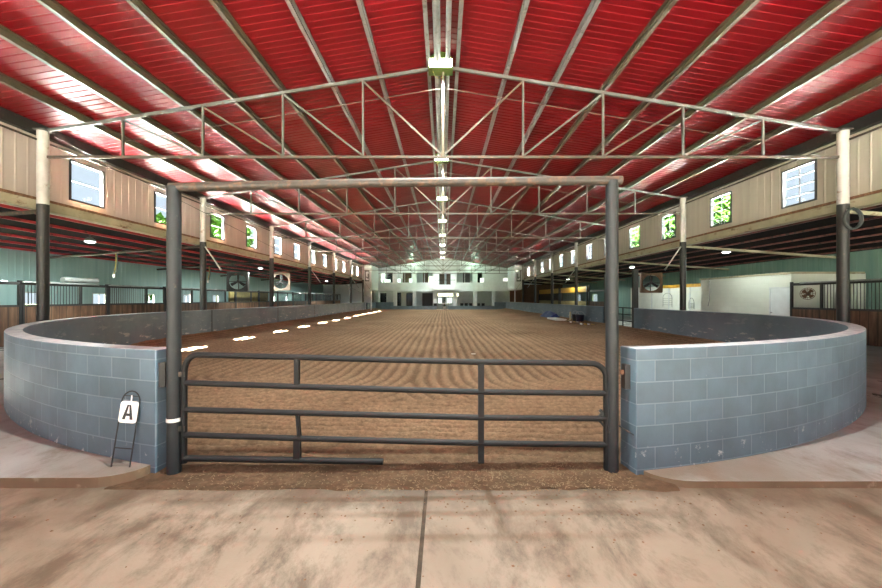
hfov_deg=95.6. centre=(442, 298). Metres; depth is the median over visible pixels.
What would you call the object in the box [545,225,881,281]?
beam
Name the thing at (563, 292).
grille
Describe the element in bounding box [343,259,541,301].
wall
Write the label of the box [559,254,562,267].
window
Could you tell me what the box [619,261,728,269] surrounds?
rafter
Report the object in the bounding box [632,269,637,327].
post
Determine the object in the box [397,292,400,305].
door
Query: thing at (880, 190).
trim
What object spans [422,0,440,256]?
roof purlin
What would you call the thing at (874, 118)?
beam
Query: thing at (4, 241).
beam
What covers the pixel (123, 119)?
roof truss
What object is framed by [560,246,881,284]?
beam
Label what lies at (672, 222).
leafy tree
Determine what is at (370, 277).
bay
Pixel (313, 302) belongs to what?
stall
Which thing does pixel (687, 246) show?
rafter
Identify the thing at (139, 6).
beam
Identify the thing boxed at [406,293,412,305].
door
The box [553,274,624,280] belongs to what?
rafter
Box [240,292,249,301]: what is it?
grille
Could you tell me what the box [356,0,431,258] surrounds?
roof purlin
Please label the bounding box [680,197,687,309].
steel post
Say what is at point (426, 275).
tall cabinet
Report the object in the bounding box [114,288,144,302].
grille
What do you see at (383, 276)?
wall
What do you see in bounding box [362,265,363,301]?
steel post
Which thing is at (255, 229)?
window
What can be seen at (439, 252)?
roof truss
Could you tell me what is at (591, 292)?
grille
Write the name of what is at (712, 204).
window
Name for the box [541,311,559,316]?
tarp
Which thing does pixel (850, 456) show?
slab
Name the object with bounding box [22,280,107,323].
stall
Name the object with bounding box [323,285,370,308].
wall
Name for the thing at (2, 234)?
beam
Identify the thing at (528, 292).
wall
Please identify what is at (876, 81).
beam
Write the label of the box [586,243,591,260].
window
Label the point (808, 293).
fan
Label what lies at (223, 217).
window
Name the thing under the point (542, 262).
window
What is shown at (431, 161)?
roof truss
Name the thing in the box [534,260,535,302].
steel post
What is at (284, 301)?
stall
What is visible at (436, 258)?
roof truss
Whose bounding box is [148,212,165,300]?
leafy tree
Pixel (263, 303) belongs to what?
stall
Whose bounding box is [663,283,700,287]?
trim
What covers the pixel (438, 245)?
roof truss
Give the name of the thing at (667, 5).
rafter
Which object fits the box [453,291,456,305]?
porch column
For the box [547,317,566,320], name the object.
board
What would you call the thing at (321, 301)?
stall
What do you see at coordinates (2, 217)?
beam
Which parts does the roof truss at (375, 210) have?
sway rod, sway rod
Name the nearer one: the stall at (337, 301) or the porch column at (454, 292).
the stall at (337, 301)
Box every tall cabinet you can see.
[386,274,392,282]
[403,274,410,282]
[423,274,427,282]
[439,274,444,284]
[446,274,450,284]
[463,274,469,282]
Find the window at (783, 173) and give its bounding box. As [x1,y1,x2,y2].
[781,159,816,208]
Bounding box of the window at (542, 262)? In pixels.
[541,261,543,272]
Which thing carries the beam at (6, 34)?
attached to the ceiling at (336, 27)
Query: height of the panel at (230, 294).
2.120 m
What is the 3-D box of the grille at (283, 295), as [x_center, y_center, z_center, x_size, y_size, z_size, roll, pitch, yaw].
[-14.000,-0.110,34.995,0.022,0.780,1.859,0,0,0]
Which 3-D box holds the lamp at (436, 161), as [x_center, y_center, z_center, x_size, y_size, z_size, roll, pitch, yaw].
[-0.060,-5.927,17.137,0.620,0.626,0.365,0,0,0]
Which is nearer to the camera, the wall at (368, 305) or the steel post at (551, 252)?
the steel post at (551, 252)
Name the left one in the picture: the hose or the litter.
the hose
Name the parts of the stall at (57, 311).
post, rail, board panel, rail, door post, post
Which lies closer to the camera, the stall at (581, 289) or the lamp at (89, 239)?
the lamp at (89, 239)
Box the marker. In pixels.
[110,390,140,466]
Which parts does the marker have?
letter plate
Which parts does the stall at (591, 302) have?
post, board panel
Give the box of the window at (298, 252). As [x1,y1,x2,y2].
[294,243,299,260]
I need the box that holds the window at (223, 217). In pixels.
[210,212,224,240]
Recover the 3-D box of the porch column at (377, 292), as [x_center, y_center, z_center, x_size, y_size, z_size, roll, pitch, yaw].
[-9.863,0.270,60.420,0.333,2.760,0.340,0,0,0]
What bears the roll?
on the stall at (57, 311)
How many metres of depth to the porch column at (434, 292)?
60.26 m
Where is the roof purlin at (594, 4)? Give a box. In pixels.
[463,0,600,259]
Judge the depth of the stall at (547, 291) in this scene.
49.58 m
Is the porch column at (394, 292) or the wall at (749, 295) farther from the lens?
the porch column at (394, 292)
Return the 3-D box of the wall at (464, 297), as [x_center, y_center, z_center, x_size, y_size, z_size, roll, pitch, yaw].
[0.000,0.221,62.260,34.400,2.957,0.120,0,0,0]
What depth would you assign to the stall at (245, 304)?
28.58 m
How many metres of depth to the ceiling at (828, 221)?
17.11 m
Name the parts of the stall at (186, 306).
board panel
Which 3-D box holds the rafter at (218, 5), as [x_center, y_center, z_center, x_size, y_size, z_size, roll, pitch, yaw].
[-4.188,-5.465,26.650,0.085,0.190,67.300,0,0,0]
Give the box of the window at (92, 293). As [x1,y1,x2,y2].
[92,293,104,303]
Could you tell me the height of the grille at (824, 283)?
0.980 m
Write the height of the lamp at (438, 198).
0.626 m
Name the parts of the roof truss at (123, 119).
sway rod, king post, sway rod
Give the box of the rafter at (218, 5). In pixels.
[208,0,414,261]
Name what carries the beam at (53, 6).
attached to the ceiling at (336, 27)
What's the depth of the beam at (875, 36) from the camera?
9.76 m
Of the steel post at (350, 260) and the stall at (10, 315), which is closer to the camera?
the stall at (10, 315)
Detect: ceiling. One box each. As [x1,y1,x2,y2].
[0,0,881,267]
[0,207,361,284]
[524,207,881,284]
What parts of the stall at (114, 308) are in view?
post, rail, rail, board panel, door post, post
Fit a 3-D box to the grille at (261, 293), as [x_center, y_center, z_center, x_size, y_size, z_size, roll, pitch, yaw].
[-14.000,-0.110,31.565,0.022,0.780,1.859,0,0,0]
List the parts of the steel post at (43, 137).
cap plate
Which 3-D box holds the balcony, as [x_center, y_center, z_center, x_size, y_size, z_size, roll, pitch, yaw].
[0.212,-2.040,60.148,3.212,1.505,0.895,0,0,0]
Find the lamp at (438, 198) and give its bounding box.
[437,195,446,204]
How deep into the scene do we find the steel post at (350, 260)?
44.55 m
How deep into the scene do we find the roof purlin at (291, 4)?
10.19 m
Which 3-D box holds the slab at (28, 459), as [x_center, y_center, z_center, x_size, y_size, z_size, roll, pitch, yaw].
[-9.965,1.735,32.050,14.570,0.330,57.100,0,0,0]
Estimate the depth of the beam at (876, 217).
15.26 m
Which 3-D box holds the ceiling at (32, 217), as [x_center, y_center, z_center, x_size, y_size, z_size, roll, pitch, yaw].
[-14.110,-2.214,26.800,6.980,0.574,67.600,0,0,0]
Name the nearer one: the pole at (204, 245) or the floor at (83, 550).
the floor at (83, 550)
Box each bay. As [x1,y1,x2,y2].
[364,265,377,309]
[508,265,521,301]
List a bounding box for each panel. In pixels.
[228,292,266,301]
[438,293,458,295]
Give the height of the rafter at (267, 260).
0.610 m
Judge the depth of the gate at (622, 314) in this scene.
20.78 m
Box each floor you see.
[0,486,881,587]
[104,308,726,491]
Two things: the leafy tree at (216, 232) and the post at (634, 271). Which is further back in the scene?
the leafy tree at (216, 232)
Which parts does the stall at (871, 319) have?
post, door post, rail, rail, board panel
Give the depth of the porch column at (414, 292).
60.26 m
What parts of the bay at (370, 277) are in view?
panel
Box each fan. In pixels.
[226,271,248,290]
[274,272,290,290]
[640,273,662,292]
[800,288,815,299]
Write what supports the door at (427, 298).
in the wall at (464, 297)
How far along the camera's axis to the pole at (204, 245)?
16.98 m
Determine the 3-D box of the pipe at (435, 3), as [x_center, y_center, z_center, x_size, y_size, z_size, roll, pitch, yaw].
[-0.140,-6.000,26.250,0.162,0.170,66.500,0,0,0]
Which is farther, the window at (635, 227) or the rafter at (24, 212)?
the window at (635, 227)
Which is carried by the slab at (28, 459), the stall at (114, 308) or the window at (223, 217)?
the stall at (114, 308)
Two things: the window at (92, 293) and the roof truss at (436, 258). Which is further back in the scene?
the roof truss at (436, 258)
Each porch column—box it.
[376,291,378,301]
[393,291,396,305]
[413,291,415,305]
[433,291,436,304]
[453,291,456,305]
[473,291,476,305]
[492,291,494,305]
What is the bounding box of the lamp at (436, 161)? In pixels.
[434,152,448,166]
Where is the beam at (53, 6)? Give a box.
[36,0,398,265]
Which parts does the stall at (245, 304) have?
board panel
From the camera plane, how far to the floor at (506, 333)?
6.33 m
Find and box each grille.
[31,285,77,304]
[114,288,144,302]
[182,290,190,301]
[207,291,224,301]
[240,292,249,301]
[261,293,267,300]
[281,293,286,300]
[540,293,555,300]
[563,292,585,300]
[590,291,603,301]
[824,283,879,308]
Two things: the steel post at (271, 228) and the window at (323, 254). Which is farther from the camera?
the window at (323, 254)
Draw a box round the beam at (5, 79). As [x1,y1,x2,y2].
[0,72,380,267]
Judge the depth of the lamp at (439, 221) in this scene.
30.72 m
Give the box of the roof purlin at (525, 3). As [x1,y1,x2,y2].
[454,0,529,258]
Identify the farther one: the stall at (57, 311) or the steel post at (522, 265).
the steel post at (522, 265)
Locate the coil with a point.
(858, 211)
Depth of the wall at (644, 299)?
27.08 m
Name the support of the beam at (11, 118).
attached to the wall at (126, 197)
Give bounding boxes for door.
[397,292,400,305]
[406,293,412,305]
[422,293,432,305]
[769,287,789,315]
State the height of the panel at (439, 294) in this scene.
0.728 m
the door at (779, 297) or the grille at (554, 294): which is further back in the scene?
the grille at (554, 294)
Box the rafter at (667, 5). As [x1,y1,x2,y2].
[471,0,677,261]
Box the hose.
[112,254,117,276]
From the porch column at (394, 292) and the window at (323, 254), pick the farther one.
the porch column at (394, 292)
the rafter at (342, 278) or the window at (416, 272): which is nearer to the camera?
the rafter at (342, 278)
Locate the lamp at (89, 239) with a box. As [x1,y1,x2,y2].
[83,237,96,242]
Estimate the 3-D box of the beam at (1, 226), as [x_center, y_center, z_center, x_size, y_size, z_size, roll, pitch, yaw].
[-13.400,-2.198,25.000,0.070,0.081,64.000,0,0,0]
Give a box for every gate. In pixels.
[178,352,607,470]
[619,307,631,326]
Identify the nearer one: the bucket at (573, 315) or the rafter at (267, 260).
the rafter at (267, 260)
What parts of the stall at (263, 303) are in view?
board panel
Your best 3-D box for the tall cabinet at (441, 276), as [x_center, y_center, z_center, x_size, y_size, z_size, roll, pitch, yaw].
[-0.118,-2.753,63.335,0.908,2.324,0.530,0,0,0]
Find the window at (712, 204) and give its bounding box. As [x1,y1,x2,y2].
[710,191,731,227]
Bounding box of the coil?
[842,207,863,229]
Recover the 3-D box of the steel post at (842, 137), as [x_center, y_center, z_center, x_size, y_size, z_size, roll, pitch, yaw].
[10.300,-1.365,10.300,0.320,5.930,0.320,0,0,0]
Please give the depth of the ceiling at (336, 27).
10.19 m
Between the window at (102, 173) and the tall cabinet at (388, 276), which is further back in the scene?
the tall cabinet at (388, 276)
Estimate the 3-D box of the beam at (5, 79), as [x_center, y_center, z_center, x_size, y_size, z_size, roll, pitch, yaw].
[-9.268,-4.632,26.650,0.085,0.190,67.300,0,0,0]
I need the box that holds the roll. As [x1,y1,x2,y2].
[60,277,99,283]
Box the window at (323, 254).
[323,254,326,267]
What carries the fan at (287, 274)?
hanging from the ceiling at (32, 217)
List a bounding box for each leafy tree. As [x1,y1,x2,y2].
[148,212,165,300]
[211,215,253,246]
[632,228,638,246]
[636,215,674,245]
[714,194,729,224]
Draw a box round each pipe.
[432,0,442,257]
[443,0,451,256]
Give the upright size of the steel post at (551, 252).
5.930 m
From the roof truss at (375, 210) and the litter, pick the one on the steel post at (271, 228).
the roof truss at (375, 210)
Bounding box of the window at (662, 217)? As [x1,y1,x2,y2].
[661,212,675,240]
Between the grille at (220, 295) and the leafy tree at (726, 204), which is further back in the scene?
the leafy tree at (726, 204)
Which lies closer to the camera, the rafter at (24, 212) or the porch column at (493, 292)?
the rafter at (24, 212)
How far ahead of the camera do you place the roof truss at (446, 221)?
30.88 m
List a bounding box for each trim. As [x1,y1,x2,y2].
[0,188,361,278]
[373,291,509,291]
[524,189,881,278]
[651,287,690,310]
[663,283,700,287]
[699,272,864,279]
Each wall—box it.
[0,121,361,280]
[0,248,322,304]
[4,302,364,472]
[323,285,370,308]
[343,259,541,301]
[366,302,375,308]
[376,302,505,309]
[379,292,508,305]
[381,274,482,308]
[506,302,603,322]
[510,285,562,302]
[524,123,881,280]
[563,249,881,315]
[621,308,865,474]
[631,286,700,317]
[701,273,865,314]
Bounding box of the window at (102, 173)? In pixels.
[69,159,104,208]
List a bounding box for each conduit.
[0,124,361,266]
[524,125,881,266]
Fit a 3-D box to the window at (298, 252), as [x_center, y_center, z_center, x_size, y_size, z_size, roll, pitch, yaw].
[-10.640,-3.380,29.020,0.120,1.160,1.160,0,0,0]
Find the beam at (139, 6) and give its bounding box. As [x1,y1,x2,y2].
[125,0,405,261]
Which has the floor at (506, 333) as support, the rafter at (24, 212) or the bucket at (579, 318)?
the bucket at (579, 318)
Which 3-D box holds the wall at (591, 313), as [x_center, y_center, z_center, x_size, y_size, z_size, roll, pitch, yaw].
[9.350,1.157,41.050,0.200,1.385,35.900,0,0,0]
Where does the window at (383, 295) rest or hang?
in the wall at (464, 297)
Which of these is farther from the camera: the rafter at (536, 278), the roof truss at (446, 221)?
the rafter at (536, 278)
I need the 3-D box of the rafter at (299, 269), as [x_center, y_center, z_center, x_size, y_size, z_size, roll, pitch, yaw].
[-13.800,-1.990,30.910,6.768,0.610,0.105,0,0,0]
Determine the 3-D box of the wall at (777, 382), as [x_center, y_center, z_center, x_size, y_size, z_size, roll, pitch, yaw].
[7.237,1.157,10.766,3.912,1.385,17.457,0,0,26]
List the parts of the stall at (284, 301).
board panel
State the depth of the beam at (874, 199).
13.33 m
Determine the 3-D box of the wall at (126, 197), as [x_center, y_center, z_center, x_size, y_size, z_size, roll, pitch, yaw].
[-10.665,-3.400,26.800,0.110,2.200,67.600,0,0,0]
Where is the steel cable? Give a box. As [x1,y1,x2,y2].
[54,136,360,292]
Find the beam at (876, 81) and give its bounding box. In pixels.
[505,74,881,267]
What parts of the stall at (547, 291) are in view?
board panel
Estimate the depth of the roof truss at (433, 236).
37.75 m
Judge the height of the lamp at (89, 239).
0.312 m
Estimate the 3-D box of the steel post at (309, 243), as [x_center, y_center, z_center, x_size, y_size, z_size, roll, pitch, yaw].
[-10.300,-1.365,30.910,0.320,5.930,0.320,0,0,0]
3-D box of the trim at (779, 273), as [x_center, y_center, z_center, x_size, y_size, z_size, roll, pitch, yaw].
[15.600,-1.045,19.100,3.000,0.090,5.800,0,0,0]
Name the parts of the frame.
post, post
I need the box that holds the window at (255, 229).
[246,225,256,248]
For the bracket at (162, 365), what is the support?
attached to the wall at (66, 381)
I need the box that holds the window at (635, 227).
[629,225,639,248]
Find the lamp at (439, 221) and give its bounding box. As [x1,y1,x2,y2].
[438,217,445,225]
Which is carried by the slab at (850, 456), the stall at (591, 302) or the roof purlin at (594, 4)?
the stall at (591, 302)
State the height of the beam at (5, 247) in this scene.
0.081 m
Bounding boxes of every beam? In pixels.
[0,107,364,265]
[0,191,361,280]
[125,0,405,261]
[480,0,760,261]
[521,108,881,265]
[524,192,881,280]
[560,246,881,284]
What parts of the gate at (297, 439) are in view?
rail, rail, rail, rail, latch chain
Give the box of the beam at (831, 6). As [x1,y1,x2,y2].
[487,0,849,265]
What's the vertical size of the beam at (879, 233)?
0.056 m
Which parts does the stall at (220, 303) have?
board panel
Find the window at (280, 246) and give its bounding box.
[274,235,281,255]
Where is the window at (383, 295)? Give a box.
[380,292,386,301]
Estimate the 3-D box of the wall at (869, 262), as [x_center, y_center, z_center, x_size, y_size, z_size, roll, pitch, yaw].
[17.245,-0.160,26.800,0.110,3.720,67.600,0,0,0]
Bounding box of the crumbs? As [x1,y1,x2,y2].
[13,492,867,587]
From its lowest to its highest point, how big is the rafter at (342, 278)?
0.610 m
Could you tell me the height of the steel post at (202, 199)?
5.930 m
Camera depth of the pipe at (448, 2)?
11.02 m
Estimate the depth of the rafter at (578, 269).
30.87 m
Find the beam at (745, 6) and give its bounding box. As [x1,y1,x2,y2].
[480,0,760,261]
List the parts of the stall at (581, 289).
board panel, post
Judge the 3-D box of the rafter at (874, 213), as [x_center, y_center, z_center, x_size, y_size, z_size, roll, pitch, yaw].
[13.800,-1.990,10.300,6.768,0.610,0.105,0,0,0]
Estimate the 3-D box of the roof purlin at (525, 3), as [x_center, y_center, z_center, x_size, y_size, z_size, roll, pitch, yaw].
[1.647,-5.882,26.650,0.085,0.190,67.300,0,0,0]
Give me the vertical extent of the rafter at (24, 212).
0.610 m
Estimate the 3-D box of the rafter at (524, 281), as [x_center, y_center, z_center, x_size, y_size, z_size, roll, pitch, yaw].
[13.800,-1.990,51.520,6.768,0.610,0.105,0,0,0]
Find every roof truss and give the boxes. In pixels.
[46,67,839,158]
[205,160,680,214]
[273,199,604,238]
[311,221,574,251]
[335,236,550,259]
[351,245,534,265]
[364,252,521,270]
[378,258,507,273]
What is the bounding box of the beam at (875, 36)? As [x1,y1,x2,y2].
[496,26,881,265]
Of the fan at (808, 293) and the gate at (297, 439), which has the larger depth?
the fan at (808, 293)
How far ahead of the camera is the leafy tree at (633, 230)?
60.31 m
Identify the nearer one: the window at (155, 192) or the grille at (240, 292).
the window at (155, 192)
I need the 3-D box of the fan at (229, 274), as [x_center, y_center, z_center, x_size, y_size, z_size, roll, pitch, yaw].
[-13.120,-1.313,25.600,1.250,1.700,0.360,0,0,-14]
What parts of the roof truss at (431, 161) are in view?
sway rod, king post, sway rod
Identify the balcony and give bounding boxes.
[434,280,454,289]
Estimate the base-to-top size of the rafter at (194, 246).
0.610 m
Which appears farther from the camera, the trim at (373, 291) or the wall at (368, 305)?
the trim at (373, 291)
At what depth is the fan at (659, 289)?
23.94 m
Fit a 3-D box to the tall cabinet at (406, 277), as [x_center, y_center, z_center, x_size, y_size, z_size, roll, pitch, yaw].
[-5.679,-2.832,63.335,1.302,2.482,0.530,0,0,0]
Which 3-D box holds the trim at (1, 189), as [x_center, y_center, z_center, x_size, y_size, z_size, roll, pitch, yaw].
[-10.490,-2.560,23.600,0.220,0.060,61.200,0,0,0]
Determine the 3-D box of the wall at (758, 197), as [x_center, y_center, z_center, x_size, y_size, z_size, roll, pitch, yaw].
[10.665,-3.400,26.800,0.110,2.200,67.600,0,0,0]
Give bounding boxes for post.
[32,128,54,321]
[198,197,205,309]
[269,226,273,306]
[307,242,311,304]
[332,252,334,303]
[350,260,351,302]
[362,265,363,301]
[522,265,523,301]
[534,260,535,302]
[551,252,553,303]
[574,242,578,304]
[604,274,604,322]
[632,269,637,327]
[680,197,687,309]
[831,128,853,322]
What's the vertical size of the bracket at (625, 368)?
0.230 m
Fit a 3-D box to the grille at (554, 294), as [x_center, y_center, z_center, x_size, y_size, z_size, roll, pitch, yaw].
[13.240,-0.175,50.230,0.020,0.850,9.484,0,0,0]
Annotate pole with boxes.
[203,244,221,270]
[664,244,682,270]
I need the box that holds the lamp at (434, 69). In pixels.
[428,52,452,78]
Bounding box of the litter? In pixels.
[168,424,639,491]
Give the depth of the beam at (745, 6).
9.49 m
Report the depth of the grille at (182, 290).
21.84 m
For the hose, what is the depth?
17.17 m
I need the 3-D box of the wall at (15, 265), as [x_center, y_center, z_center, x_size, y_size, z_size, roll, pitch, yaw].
[-17.245,-0.160,26.800,0.110,3.720,67.600,0,0,0]
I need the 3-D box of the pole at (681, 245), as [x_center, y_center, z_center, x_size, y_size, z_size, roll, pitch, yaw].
[9.790,-1.750,17.007,0.910,1.141,0.126,0,0,-10]
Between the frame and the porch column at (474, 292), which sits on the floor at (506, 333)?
the frame
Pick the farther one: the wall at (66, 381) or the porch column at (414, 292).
the porch column at (414, 292)
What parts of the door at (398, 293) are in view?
panel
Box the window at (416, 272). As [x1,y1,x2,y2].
[416,272,432,282]
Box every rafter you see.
[0,210,35,215]
[50,245,199,258]
[157,260,268,269]
[208,0,414,261]
[220,269,307,276]
[261,274,332,280]
[291,278,349,282]
[311,281,361,284]
[471,0,677,261]
[524,281,574,284]
[536,278,596,282]
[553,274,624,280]
[578,269,665,276]
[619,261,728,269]
[686,245,835,258]
[850,210,881,215]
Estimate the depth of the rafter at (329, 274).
37.73 m
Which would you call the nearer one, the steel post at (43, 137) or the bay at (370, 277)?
the steel post at (43, 137)
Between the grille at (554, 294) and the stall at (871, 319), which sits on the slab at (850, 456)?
the stall at (871, 319)
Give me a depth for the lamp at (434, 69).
10.11 m
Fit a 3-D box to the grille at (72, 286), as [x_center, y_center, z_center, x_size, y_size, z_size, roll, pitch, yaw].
[-14.000,-0.110,14.415,0.022,0.780,1.859,0,0,0]
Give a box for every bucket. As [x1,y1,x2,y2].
[572,311,578,320]
[575,311,583,321]
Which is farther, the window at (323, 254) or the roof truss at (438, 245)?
the roof truss at (438, 245)
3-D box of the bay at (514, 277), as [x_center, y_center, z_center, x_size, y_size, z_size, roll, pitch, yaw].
[9.975,-1.410,55.091,1.210,6.020,5.518,0,0,0]
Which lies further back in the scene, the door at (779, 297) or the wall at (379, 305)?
the wall at (379, 305)
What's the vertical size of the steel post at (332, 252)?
5.930 m
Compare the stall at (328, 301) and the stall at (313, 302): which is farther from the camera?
the stall at (328, 301)
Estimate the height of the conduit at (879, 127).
0.056 m
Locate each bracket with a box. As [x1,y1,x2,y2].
[159,362,165,386]
[619,363,629,388]
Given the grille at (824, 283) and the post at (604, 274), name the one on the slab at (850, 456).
the post at (604, 274)
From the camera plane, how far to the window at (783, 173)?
11.92 m
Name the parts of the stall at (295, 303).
board panel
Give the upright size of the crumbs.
0.009 m
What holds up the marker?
on the slab at (28, 459)
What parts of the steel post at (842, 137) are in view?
cap plate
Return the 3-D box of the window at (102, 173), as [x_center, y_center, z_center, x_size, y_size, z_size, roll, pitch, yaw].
[-10.640,-3.380,11.930,0.120,1.160,1.160,0,0,0]
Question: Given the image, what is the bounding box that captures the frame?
[166,176,633,474]
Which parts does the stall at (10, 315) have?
rail, board panel, rail, post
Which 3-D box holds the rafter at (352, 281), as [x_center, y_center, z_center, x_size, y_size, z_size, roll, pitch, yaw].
[-13.800,-1.990,51.520,6.768,0.610,0.105,0,0,0]
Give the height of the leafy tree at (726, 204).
13.064 m
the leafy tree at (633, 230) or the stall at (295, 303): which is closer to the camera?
the stall at (295, 303)
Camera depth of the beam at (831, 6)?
9.13 m
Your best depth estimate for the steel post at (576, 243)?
30.80 m
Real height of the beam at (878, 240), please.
0.056 m
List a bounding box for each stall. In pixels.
[0,280,21,346]
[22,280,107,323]
[108,284,164,314]
[165,287,199,311]
[206,288,235,309]
[236,290,258,307]
[259,291,277,306]
[278,292,292,305]
[293,292,305,305]
[306,293,315,304]
[316,293,325,304]
[326,294,332,303]
[335,294,339,303]
[539,288,559,303]
[560,285,587,305]
[588,285,603,305]
[790,278,881,346]
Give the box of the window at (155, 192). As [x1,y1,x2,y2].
[154,191,165,224]
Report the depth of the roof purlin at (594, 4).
10.19 m
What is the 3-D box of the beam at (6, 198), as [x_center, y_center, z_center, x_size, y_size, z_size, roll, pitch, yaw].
[-10.530,-2.415,23.600,0.180,0.230,61.200,0,0,0]
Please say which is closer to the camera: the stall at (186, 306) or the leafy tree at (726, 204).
the stall at (186, 306)
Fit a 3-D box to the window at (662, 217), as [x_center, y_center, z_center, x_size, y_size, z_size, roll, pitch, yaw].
[10.640,-3.380,18.800,0.120,1.160,1.160,0,0,0]
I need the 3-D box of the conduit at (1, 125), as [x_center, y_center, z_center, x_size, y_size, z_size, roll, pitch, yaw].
[-10.360,-4.060,25.250,0.056,0.056,56.500,0,0,0]
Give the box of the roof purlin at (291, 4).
[285,0,422,259]
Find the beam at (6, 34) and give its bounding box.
[0,24,389,265]
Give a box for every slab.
[0,347,149,487]
[619,315,881,487]
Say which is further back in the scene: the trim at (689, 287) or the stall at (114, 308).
the trim at (689, 287)

